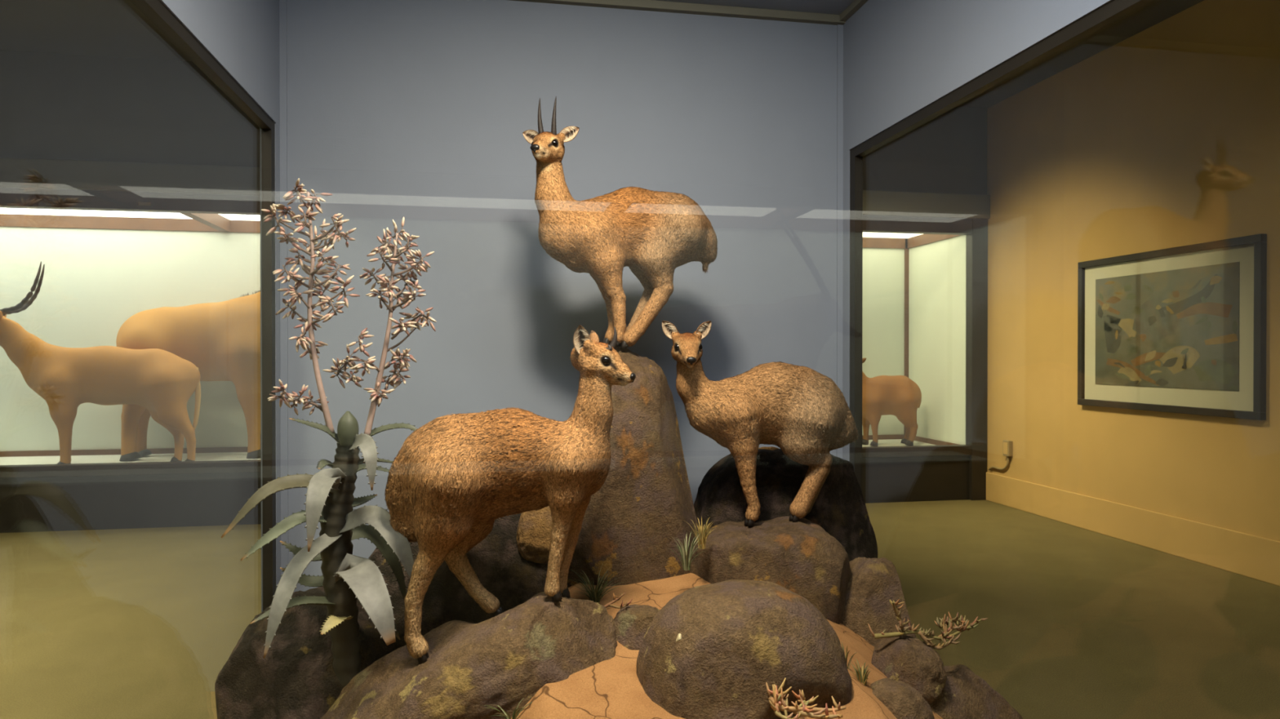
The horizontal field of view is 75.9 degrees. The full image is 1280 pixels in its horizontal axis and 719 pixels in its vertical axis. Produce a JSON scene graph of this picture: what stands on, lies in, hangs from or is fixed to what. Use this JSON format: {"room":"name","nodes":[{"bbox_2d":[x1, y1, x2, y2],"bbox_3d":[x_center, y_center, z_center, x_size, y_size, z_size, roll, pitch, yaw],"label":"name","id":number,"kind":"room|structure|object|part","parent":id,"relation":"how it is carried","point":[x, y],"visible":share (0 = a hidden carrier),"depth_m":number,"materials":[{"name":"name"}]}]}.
{"room":"museum","nodes":[
{"label":"museum","id":0,"kind":"room"},
{"bbox_2d":[160,0,279,127],"bbox_3d":[-1.334,-1.299,2.241,0.060,0.650,2.500,0,0,-10],"label":"wall","id":1,"kind":"structure","parent":0,"point":[251,28],"depth_m":3.09,"materials":[{"name":"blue paint"}]},
{"bbox_2d":[129,0,275,611],"bbox_3d":[-1.323,0.216,2.242,0.038,2.380,2.360,0,0,-10],"label":"window","id":2,"kind":"structure","parent":1,"relation":"in","point":[154,11],"depth_m":3.35,"materials":[{"name":"black metal"}]},
{"bbox_2d":[160,0,276,123],"bbox_3d":[-1.295,-1.018,2.209,0.004,0.090,2.420,0,0,-10],"label":"trim","id":3,"kind":"structure","parent":1,"relation":"attached to","point":[184,11],"depth_m":2.71,"materials":[{"name":"blue paint"}]},
{"bbox_2d":[259,123,280,612],"bbox_3d":[-1.334,0.286,2.251,0.060,2.520,2.500,0,0,-10],"label":"trim","id":4,"kind":"structure","parent":1,"relation":"attached to","point":[277,371],"depth_m":3.42,"materials":[{"name":"blue paint"}]},
{"bbox_2d":[0,49,987,195],"bbox_3d":[-2.804,-0.587,7.721,13.225,4.200,0.200,0,0,-10],"label":"wall","id":5,"kind":"structure","parent":0,"point":[53,105],"depth_m":7.34,"materials":[{"name":"grey paint"}]},
{"bbox_2d":[286,0,836,591],"bbox_3d":[-0.285,-0.098,3.748,2.656,3.270,0.080,0,0,-10],"label":"wall","id":6,"kind":"structure","parent":0,"point":[419,112],"depth_m":3.66,"materials":[{"name":"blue paint"}]},
{"bbox_2d":[279,0,843,577],"bbox_3d":[-0.278,-0.100,3.705,2.536,2.995,0.008,0,0,-10],"label":"trim","id":7,"kind":"structure","parent":6,"relation":"attached to","point":[282,3],"depth_m":3.48,"materials":[{"name":"blue paint"}]},
{"bbox_2d":[511,0,867,25],"bbox_3d":[-0.056,-1.608,2.470,2.536,0.035,2.500,0,0,-10],"label":"trim","id":8,"kind":"structure","parent":6,"relation":"attached to","point":[642,5],"depth_m":3.77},
{"bbox_2d":[0,0,1204,107],"bbox_3d":[-1.631,-2.699,1.493,13.325,0.100,15.650,0,0,-10],"label":"ceiling","id":9,"kind":"structure","parent":0,"point":[100,28],"depth_m":6.77,"materials":[{"name":"grey paint"}]},
{"bbox_2d":[0,499,1279,718],"bbox_3d":[-1.631,1.601,1.519,13.325,0.100,15.650,0,0,-10],"label":"floor","id":10,"kind":"structure","parent":0,"point":[137,623],"depth_m":4.93,"materials":[{"name":"carpet"}]},
{"bbox_2d":[0,157,261,533],"bbox_3d":[-4.886,-0.118,7.928,8.300,3.260,1.460,0,0,-10],"label":"display case","id":11,"kind":"object","parent":10,"relation":"on","point":[115,242],"visible":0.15,"depth_m":8.35,"materials":[{"name":"white"}]},
{"bbox_2d":[0,261,200,464],"bbox_3d":[-5.155,0.050,7.644,1.973,1.914,0.568,0,0,-8],"label":"antelope","id":12,"kind":"object","parent":11,"relation":"on","point":[160,381],"visible":1,"depth_m":7.51,"materials":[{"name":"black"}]},
{"bbox_3d":[-4.896,-1.489,7.973,8.000,0.030,1.250,0,0,-10],"label":"light panel","id":13,"kind":"part","parent":11,"relation":"part of","materials":[{"name":"white plastic"}]},
{"bbox_3d":[-4.895,-0.241,7.981,8.000,2.465,1.249,0,0,-10],"label":"trim","id":14,"kind":"part","parent":11,"relation":"part of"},
{"bbox_3d":[-5.011,-0.245,8.621,8.000,2.465,0.050,0,0,-10],"label":"panel","id":15,"kind":"part","parent":11,"relation":"part of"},
{"bbox_3d":[-4.896,1.016,7.989,8.000,0.050,1.250,0,0,-10],"label":"floor panel","id":16,"kind":"part","parent":11,"relation":"part of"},
{"bbox_3d":[-4.411,-1.386,7.301,0.100,0.030,0.006,0,0,-10],"label":"label plate","id":17,"kind":"part","parent":11,"relation":"part of","materials":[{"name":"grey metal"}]},
{"bbox_2d":[115,290,261,462],"bbox_3d":[-4.092,-0.396,8.345,2.243,2.821,0.797,0,0,-10],"label":"large antelope","id":18,"kind":"object","parent":11,"relation":"on","point":[222,340],"visible":0.41,"depth_m":8.06,"materials":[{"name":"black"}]},
{"bbox_2d":[862,190,990,503],"bbox_3d":[1.991,-0.126,9.169,3.275,3.260,1.460,0,0,-10],"label":"display case","id":19,"kind":"object","parent":10,"relation":"on","point":[925,309],"visible":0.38,"depth_m":8.96,"materials":[{"name":"white"}]},
{"bbox_3d":[1.848,-0.253,9.859,2.940,2.465,0.050,0,0,-10],"label":"panel","id":20,"kind":"part","parent":19,"relation":"part of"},
{"bbox_2d":[862,358,921,446],"bbox_3d":[2.764,0.452,9.378,0.996,1.085,0.460,0,0,-13],"label":"small antelope","id":21,"kind":"object","parent":19,"relation":"on","point":[900,397],"visible":0.75,"depth_m":9.26,"materials":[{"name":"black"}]},
{"bbox_3d":[1.964,-1.496,9.211,2.940,0.030,1.250,0,0,-10],"label":"light panel","id":22,"kind":"part","parent":19,"relation":"part of","materials":[{"name":"white plastic"}]},
{"bbox_3d":[1.964,1.009,9.227,2.940,0.050,1.250,0,0,-10],"label":"floor panel","id":23,"kind":"part","parent":19,"relation":"part of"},
{"bbox_3d":[1.964,-0.249,9.219,2.940,2.465,1.249,0,0,-10],"label":"trim","id":24,"kind":"part","parent":19,"relation":"part of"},
{"bbox_3d":[3.435,-0.250,9.485,0.050,2.465,1.250,0,0,-10],"label":"panel","id":25,"kind":"part","parent":19,"relation":"part of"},
{"bbox_3d":[-0.056,1.475,2.488,2.536,0.140,2.500,0,0,-10],"label":"floor","id":26,"kind":"structure","parent":10,"relation":"on","visible":0},
{"bbox_2d":[214,586,400,718],"bbox_3d":[-1.060,1.197,2.720,0.677,0.856,0.723,0,0,-10],"label":"boulder","id":27,"kind":"object","parent":26,"relation":"on","point":[296,678],"visible":0.48,"depth_m":2.50,"materials":[{"name":"black stone"}]},
{"bbox_2d":[511,573,942,718],"bbox_3d":[-0.059,1.041,2.501,2.506,0.723,2.430,0,0,-10],"label":"sandy ground","id":28,"kind":"structure","parent":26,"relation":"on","point":[609,689],"depth_m":2.25,"materials":[{"name":"orange sand"}]},
{"bbox_2d":[356,513,547,647],"bbox_3d":[-0.653,0.841,3.010,0.799,0.894,0.675,0,0,13],"label":"boulder","id":29,"kind":"object","parent":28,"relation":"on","point":[497,562],"visible":0.12,"depth_m":2.75,"materials":[{"name":"black stone"}]},
{"bbox_2d":[515,506,552,564],"bbox_3d":[-0.344,0.591,2.828,0.173,0.228,0.148,0,0,-10],"label":"boulder","id":30,"kind":"object","parent":29,"relation":"on","point":[534,528],"visible":0.58,"depth_m":2.77,"materials":[{"name":"brown stone"}]},
{"bbox_2d":[320,591,617,718],"bbox_3d":[-0.517,0.983,2.418,0.917,0.547,0.517,0,0,-10],"label":"boulder","id":31,"kind":"object","parent":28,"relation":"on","point":[504,660],"visible":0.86,"depth_m":2.29,"materials":[{"name":"brown stone"}]},
{"bbox_2d":[221,177,436,688],"bbox_3d":[-0.907,0.244,2.418,0.585,1.558,0.421,0,0,-10],"label":"aloe plant","id":32,"kind":"object","parent":31,"relation":"on","point":[347,578],"visible":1,"depth_m":2.46,"materials":[{"name":"green plant"}]},
{"bbox_3d":[-0.913,0.628,2.501,0.124,0.790,0.098,0,0,-10],"label":"stem","id":33,"kind":"part","parent":32,"relation":"part of","materials":[{"name":"green plant"}]},
{"bbox_2d":[384,324,635,663],"bbox_3d":[-0.384,0.383,2.466,0.741,0.965,0.368,0,0,-10],"label":"klipspringer","id":34,"kind":"object","parent":31,"relation":"on","point":[449,482],"visible":1,"depth_m":2.38,"materials":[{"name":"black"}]},
{"bbox_2d":[482,699,532,718],"bbox_3d":[-0.348,0.929,2.159,0.130,0.073,0.137,0,0,14],"label":"grass tuft","id":35,"kind":"object","parent":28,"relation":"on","point":[515,714],"visible":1,"depth_m":2.15,"materials":[{"name":"green plant"}]},
{"bbox_2d":[568,563,627,602],"bbox_3d":[-0.146,0.774,2.778,0.212,0.120,0.203,0,0,-10],"label":"grass tuft","id":36,"kind":"object","parent":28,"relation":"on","point":[594,595],"visible":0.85,"depth_m":2.77,"materials":[{"name":"green plant"}]},
{"bbox_2d":[566,346,699,587],"bbox_3d":[-0.095,0.553,3.199,0.669,1.218,0.654,0,0,-10],"label":"boulder","id":37,"kind":"object","parent":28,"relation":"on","point":[628,526],"visible":0.51,"depth_m":2.94,"materials":[{"name":"brown stone"}]},
{"bbox_2d":[522,96,717,348],"bbox_3d":[-0.061,-0.517,3.156,0.760,0.950,0.317,0,0,-14],"label":"klipspringer","id":38,"kind":"object","parent":37,"relation":"on","point":[651,233],"visible":0.98,"depth_m":3.08,"materials":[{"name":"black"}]},
{"bbox_2d":[613,604,660,650],"bbox_3d":[-0.003,0.880,2.570,0.207,0.213,0.231,0,0,-10],"label":"boulder","id":39,"kind":"object","parent":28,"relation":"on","point":[632,622],"visible":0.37,"depth_m":2.51,"materials":[{"name":"stone"}]},
{"bbox_2d":[604,592,632,608],"bbox_3d":[-0.069,0.759,2.576,0.096,0.050,0.044,0,0,12],"label":"branch","id":40,"kind":"object","parent":39,"relation":"on","point":[611,604],"visible":0.99,"depth_m":2.57,"materials":[{"name":"brown wood"}]},
{"bbox_2d":[667,532,704,570],"bbox_3d":[0.159,0.651,2.774,0.126,0.124,0.162,0,0,20],"label":"grass tuft","id":41,"kind":"object","parent":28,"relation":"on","point":[686,562],"visible":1,"depth_m":2.77,"materials":[{"name":"green plant"}]},
{"bbox_2d":[682,515,719,549],"bbox_3d":[0.225,0.614,2.885,0.118,0.105,0.127,0,0,41],"label":"grass tuft","id":42,"kind":"object","parent":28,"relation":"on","point":[702,531],"visible":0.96,"depth_m":2.88,"materials":[{"name":"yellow plant"}]},
{"bbox_2d":[635,579,852,718],"bbox_3d":[0.286,0.890,2.340,0.600,0.492,0.530,0,0,-10],"label":"boulder","id":43,"kind":"object","parent":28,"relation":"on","point":[739,637],"visible":0.86,"depth_m":2.15,"materials":[{"name":"brown stone"}]},
{"bbox_2d":[675,633,681,643],"bbox_3d":[0.100,0.717,2.101,0.015,0.023,0.025,0,0,-10],"label":"dry leaf","id":44,"kind":"object","parent":43,"relation":"on","point":[679,636],"visible":1,"depth_m":2.10,"materials":[{"name":"beige plant"}]},
{"bbox_2d":[759,446,778,450],"bbox_3d":[0.558,0.558,3.577,0.402,0.357,0.186,0,0,-10],"label":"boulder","id":45,"kind":"object","parent":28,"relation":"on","point":[771,448],"visible":0.02,"depth_m":3.56,"materials":[{"name":"grey stone"}]},
{"bbox_2d":[690,515,850,624],"bbox_3d":[0.466,0.978,3.150,0.739,0.724,0.582,0,0,-10],"label":"boulder","id":46,"kind":"object","parent":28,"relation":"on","point":[801,557],"visible":0.3,"depth_m":2.93,"materials":[{"name":"brown stone"}]},
{"bbox_2d":[662,320,859,526],"bbox_3d":[0.476,0.247,3.177,0.799,0.791,0.333,0,0,-10],"label":"klipspringer","id":47,"kind":"object","parent":46,"relation":"on","point":[801,411],"visible":1,"depth_m":3.09,"materials":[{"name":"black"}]},
{"bbox_2d":[693,448,877,561],"bbox_3d":[0.630,0.797,3.534,0.840,0.830,0.457,0,0,-10],"label":"boulder","id":48,"kind":"object","parent":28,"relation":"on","point":[839,508],"visible":0.36,"depth_m":3.38,"materials":[{"name":"black stone"}]},
{"bbox_2d":[765,678,845,718],"bbox_3d":[0.423,0.857,2.064,0.210,0.089,0.123,0,0,-10],"label":"branch","id":49,"kind":"object","parent":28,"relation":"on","point":[777,703],"visible":1,"depth_m":2.06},
{"bbox_2d":[841,642,855,670],"bbox_3d":[0.590,0.867,2.381,0.076,0.080,0.074,0,0,-40],"label":"grass tuft","id":50,"kind":"object","parent":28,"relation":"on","point":[846,652],"visible":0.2,"depth_m":2.38,"materials":[{"name":"green plant"}]},
{"bbox_2d":[849,657,871,685],"bbox_3d":[0.626,0.895,2.332,0.060,0.070,0.074,0,0,4],"label":"grass tuft","id":51,"kind":"object","parent":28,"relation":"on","point":[861,673],"visible":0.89,"depth_m":2.32,"materials":[{"name":"green plant"}]},
{"bbox_2d":[870,678,934,718],"bbox_3d":[0.719,1.040,2.294,0.215,0.270,0.253,0,0,-10],"label":"boulder","id":52,"kind":"object","parent":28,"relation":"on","point":[904,701],"visible":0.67,"depth_m":2.24,"materials":[{"name":"brown stone"}]},
{"bbox_2d":[871,635,946,705],"bbox_3d":[0.853,1.005,2.620,0.212,0.230,0.269,0,0,-10],"label":"boulder","id":53,"kind":"object","parent":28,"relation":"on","point":[908,660],"visible":0.62,"depth_m":2.53,"materials":[{"name":"brown stone"}]},
{"bbox_2d":[867,599,987,649],"bbox_3d":[0.939,0.839,2.626,0.402,0.164,0.124,0,0,-10],"label":"branch","id":54,"kind":"object","parent":53,"relation":"on","point":[961,624],"visible":1,"depth_m":2.62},
{"bbox_2d":[842,557,915,646],"bbox_3d":[0.822,1.073,3.127,0.420,0.644,0.495,0,0,-10],"label":"boulder","id":55,"kind":"object","parent":26,"relation":"on","point":[873,583],"visible":0.27,"depth_m":2.99,"materials":[{"name":"brown stone"}]},
{"bbox_2d":[929,664,1023,718],"bbox_3d":[0.992,1.293,2.733,0.606,0.575,0.563,0,0,-17],"label":"boulder","id":56,"kind":"object","parent":26,"relation":"on","point":[966,695],"visible":0.31,"depth_m":2.62,"materials":[{"name":"brown stone"}]},
{"bbox_2d":[656,0,854,14],"bbox_3d":[-0.063,-1.655,2.509,2.656,0.060,2.580,0,0,-10],"label":"ceiling","id":57,"kind":"structure","parent":0,"point":[824,6],"depth_m":3.77,"materials":[{"name":"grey paint"}]},
{"bbox_2d":[843,0,1111,153],"bbox_3d":[1.221,-1.302,2.702,0.060,0.650,2.500,0,0,-10],"label":"wall","id":58,"kind":"structure","parent":0,"point":[891,48],"depth_m":3.31,"materials":[{"name":"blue paint"}]},
{"bbox_2d":[842,150,849,461],"bbox_3d":[1.221,0.283,2.712,0.060,2.520,2.500,0,0,-10],"label":"trim","id":59,"kind":"structure","parent":58,"relation":"attached to","point":[846,298],"depth_m":3.89,"materials":[{"name":"blue paint"}]},
{"bbox_2d":[848,0,1111,150],"bbox_3d":[1.197,-1.021,2.659,0.004,0.090,2.420,0,0,-10],"label":"trim","id":60,"kind":"structure","parent":58,"relation":"attached to","point":[1060,14],"depth_m":2.81,"materials":[{"name":"blue paint"}]},
{"bbox_2d":[849,0,1155,492],"bbox_3d":[1.214,0.213,2.700,0.038,2.380,2.360,0,0,-10],"label":"window","id":61,"kind":"structure","parent":58,"relation":"in","point":[1113,11],"depth_m":3.40,"materials":[{"name":"black metal"}]},
{"bbox_2d":[986,0,1279,542],"bbox_3d":[4.876,-0.556,2.680,0.100,4.200,15.650,0,0,-10],"label":"wall","id":62,"kind":"structure","parent":0,"point":[1167,135],"depth_m":6.76,"materials":[{"name":"yellow paint"}]},
{"bbox_2d":[988,440,1013,470],"bbox_3d":[3.742,1.004,8.537,0.054,0.351,0.373,0,0,-10],"label":"outlet box","id":63,"kind":"object","parent":62,"relation":"attached to","point":[1007,449],"visible":1,"depth_m":8.39,"materials":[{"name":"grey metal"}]},
{"bbox_3d":[3.742,0.909,8.397,0.004,0.120,0.070,0,0,-10],"label":"plate","id":64,"kind":"part","parent":63,"relation":"part of","materials":[{"name":"yellow paint"}]},
{"bbox_2d":[986,471,1279,586],"bbox_3d":[4.818,1.394,2.682,0.018,0.300,12.450,0,0,-10],"label":"baseboard","id":65,"kind":"structure","parent":62,"relation":"attached to","point":[1256,557],"depth_m":6.61,"materials":[{"name":"yellow paint"}]},
{"bbox_2d":[1077,233,1266,420],"bbox_3d":[4.112,-0.228,6.491,0.049,1.278,1.784,0,0,-10],"label":"framed picture","id":66,"kind":"object","parent":62,"relation":"attached to","point":[1181,330],"visible":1,"depth_m":6.31,"materials":[{"name":"paper"}]}
]}

